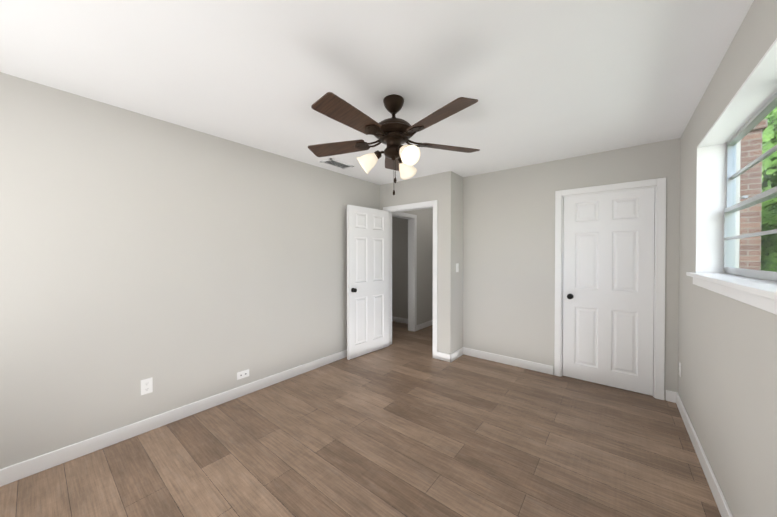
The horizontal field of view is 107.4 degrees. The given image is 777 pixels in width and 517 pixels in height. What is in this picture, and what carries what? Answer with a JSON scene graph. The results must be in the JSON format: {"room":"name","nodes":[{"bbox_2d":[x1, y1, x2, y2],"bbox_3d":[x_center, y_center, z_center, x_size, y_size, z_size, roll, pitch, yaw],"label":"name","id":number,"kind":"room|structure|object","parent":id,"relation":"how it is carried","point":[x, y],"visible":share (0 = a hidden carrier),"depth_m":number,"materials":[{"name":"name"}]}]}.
{"room":"empty bedroom","nodes":[
{"label":"empty bedroom","id":0,"kind":"room"},
{"bbox_2d":[0,72,432,468],"bbox_3d":[-0.619,0.103,3.863,0.120,2.440,6.860,0,1,39],"label":"wall","id":1,"kind":"structure","parent":0,"point":[181,266],"depth_m":2.20,"materials":[{"name":"beige paint"}]},
{"bbox_2d":[141,378,152,394],"bbox_3d":[-1.869,0.989,2.208,0.008,0.115,0.070,0,1,39],"label":"outlet","id":2,"kind":"object","parent":1,"relation":"attached to","point":[146,386],"visible":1,"depth_m":2.21,"materials":[{"name":"white plastic"}]},
{"bbox_2d":[0,349,346,486],"bbox_3d":[-1.369,1.283,2.809,0.040,0.100,4.020,0,1,39],"label":"baseboard","id":3,"kind":"structure","parent":1,"relation":"attached to","point":[21,470],"depth_m":2.17,"materials":[{"name":"white wood"}]},
{"bbox_2d":[237,369,248,379],"bbox_3d":[-1.413,1.129,2.779,0.008,0.070,0.115,0,1,39],"label":"outlet","id":4,"kind":"object","parent":1,"relation":"attached to","point":[242,374],"visible":1,"depth_m":2.77,"materials":[{"name":"white plastic"}]},
{"bbox_2d":[392,212,416,331],"bbox_3d":[0.187,0.268,4.872,0.152,2.092,0.844,0,1,39],"label":"door frame","id":5,"kind":"structure","parent":1,"relation":"attached to","point":[412,272],"depth_m":5.13,"materials":[{"name":"white wood"}]},
{"bbox_2d":[417,320,432,330],"bbox_3d":[1.005,1.255,5.795,0.014,0.100,1.590,0,1,39],"label":"baseboard","id":6,"kind":"structure","parent":1,"relation":"attached to","point":[428,323],"depth_m":5.38,"materials":[{"name":"white wood"}]},
{"bbox_2d":[0,321,720,516],"bbox_3d":[-0.462,1.355,3.749,6.683,0.060,6.860,0,1,39],"label":"floor","id":7,"kind":"structure","parent":0,"point":[405,423],"depth_m":1.94,"materials":[{"name":"wood"}]},
{"bbox_2d":[0,0,753,184],"bbox_3d":[-0.462,-1.155,3.725,6.683,0.080,6.860,0,1,39],"label":"ceiling","id":8,"kind":"structure","parent":0,"point":[542,81],"depth_m":1.63,"materials":[{"name":"white paint"}]},
{"bbox_2d":[320,158,353,169],"bbox_3d":[-0.599,-1.107,3.349,0.190,0.011,0.360,0,1,39],"label":"ceiling vent","id":9,"kind":"object","parent":8,"relation":"in","point":[336,163],"visible":1,"depth_m":3.33,"materials":[{"name":"white metal"}]},
{"bbox_2d":[308,92,479,194],"bbox_3d":[0.016,-0.774,1.952,1.282,0.650,1.235,0,1,39],"label":"ceiling fan","id":10,"kind":"object","parent":8,"relation":"hanging from","point":[393,133],"visible":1,"depth_m":1.88,"materials":[{"name":"brown wood"}]},
{"bbox_2d":[392,217,407,318],"bbox_3d":[-0.591,0.078,6.556,3.200,2.440,0.120,0,1,39],"label":"wall","id":11,"kind":"structure","parent":0,"point":[400,267],"depth_m":5.81,"materials":[{"name":"beige paint"}]},
{"bbox_2d":[392,316,407,323],"bbox_3d":[-0.585,1.249,6.476,3.080,0.100,0.014,0,1,39],"label":"baseboard","id":12,"kind":"structure","parent":11,"relation":"attached to","point":[396,319],"depth_m":5.80,"materials":[{"name":"white wood"}]},
{"bbox_2d":[380,171,454,353],"bbox_3d":[0.369,0.102,4.058,1.180,2.440,0.120,0,1,39],"label":"wall","id":13,"kind":"structure","parent":0,"point":[440,187],"depth_m":3.72,"materials":[{"name":"beige paint"}]},
{"bbox_2d":[347,205,388,359],"bbox_3d":[-0.284,0.307,4.007,0.166,2.014,0.775,0,1,39],"label":"entry door","id":14,"kind":"structure","parent":13,"relation":"in","point":[367,280],"depth_m":3.94,"materials":[{"name":"white paint"}]},
{"bbox_2d":[383,200,437,358],"bbox_3d":[0.322,0.275,4.097,0.924,2.092,0.152,0,1,39],"label":"door frame","id":15,"kind":"structure","parent":13,"relation":"attached to","point":[419,206],"depth_m":3.84,"materials":[{"name":"white wood"}]},
{"bbox_2d":[455,173,462,350],"bbox_3d":[1.633,0.095,4.789,0.120,2.440,2.600,0,1,39],"label":"wall","id":16,"kind":"structure","parent":0,"point":[459,260],"depth_m":3.84,"materials":[{"name":"beige paint"}]},
{"bbox_2d":[448,347,463,361],"bbox_3d":[0.905,1.274,3.785,0.014,0.100,0.374,0,1,39],"label":"baseboard","id":17,"kind":"structure","parent":16,"relation":"attached to","point":[451,357],"depth_m":3.76,"materials":[{"name":"white wood"}]},
{"bbox_2d":[463,138,679,399],"bbox_3d":[1.888,0.108,3.329,2.103,2.440,0.120,0,1,39],"label":"wall","id":18,"kind":"structure","parent":0,"point":[508,262],"depth_m":3.41,"materials":[{"name":"beige paint"}]},
{"bbox_2d":[464,347,552,374],"bbox_3d":[1.454,1.276,3.602,1.098,0.100,0.014,0,1,39],"label":"baseboard","id":19,"kind":"structure","parent":18,"relation":"attached to","point":[530,365],"depth_m":3.54,"materials":[{"name":"white wood"}]},
{"bbox_2d":[563,187,654,395],"bbox_3d":[2.253,0.317,2.970,0.754,2.014,0.106,0,1,39],"label":"closet door","id":20,"kind":"structure","parent":18,"relation":"in","point":[608,278],"depth_m":2.95,"materials":[{"name":"white paint"}]},
{"bbox_2d":[554,177,665,399],"bbox_3d":[2.280,0.285,3.007,0.904,2.092,0.136,0,1,39],"label":"trim","id":21,"kind":"structure","parent":18,"relation":"attached to","point":[659,288],"depth_m":2.73,"materials":[{"name":"white wood"}]},
{"bbox_2d":[678,0,776,516],"bbox_3d":[1.412,0.131,0.892,0.200,2.440,4.520,0,1,39],"label":"wall","id":22,"kind":"structure","parent":0,"point":[727,360],"depth_m":1.44,"materials":[{"name":"beige paint"}]},
{"bbox_2d":[668,390,732,516],"bbox_3d":[1.284,1.301,0.929,0.033,0.100,4.400,0,1,39],"label":"baseboard","id":23,"kind":"structure","parent":22,"relation":"attached to","point":[722,505],"depth_m":1.80,"materials":[{"name":"white"}]},
{"bbox_2d":[686,272,776,314],"bbox_3d":[1.691,0.150,1.297,0.220,0.086,1.920,0,1,39],"label":"window sill","id":24,"kind":"structure","parent":22,"relation":"attached to","point":[758,293],"depth_m":1.28,"materials":[{"name":"white wood"}]},
{"bbox_2d":[695,38,776,281],"bbox_3d":[1.707,-0.343,1.279,0.179,0.902,1.844,0,1,39],"label":"window","id":25,"kind":"structure","parent":22,"relation":"in","point":[732,208],"depth_m":1.87,"materials":[{"name":"silver metal"}]},
{"label":"outside","id":26,"kind":"structure","parent":0,"visible":0},
{"bbox_3d":[21.626,1.815,-5.844,39.800,0.100,42.000,0,1,39],"label":"ground","id":27,"kind":"structure","parent":26,"visible":0},
{"bbox_2d":[739,119,767,269],"bbox_3d":[4.519,0.000,3.700,0.360,3.350,0.410,0,1,39],"label":"post","id":28,"kind":"object","parent":27,"relation":"on","point":[745,151],"depth_m":3.51,"materials":[{"name":"red brick"}]},
{"bbox_2d":[761,107,776,271],"bbox_3d":[7.490,-0.761,5.457,3.869,4.890,4.602,0,1,39],"label":"tree","id":29,"kind":"object","parent":27,"relation":"on","point":[769,171],"depth_m":4.60,"materials":[{"name":"green plant"}]}
]}

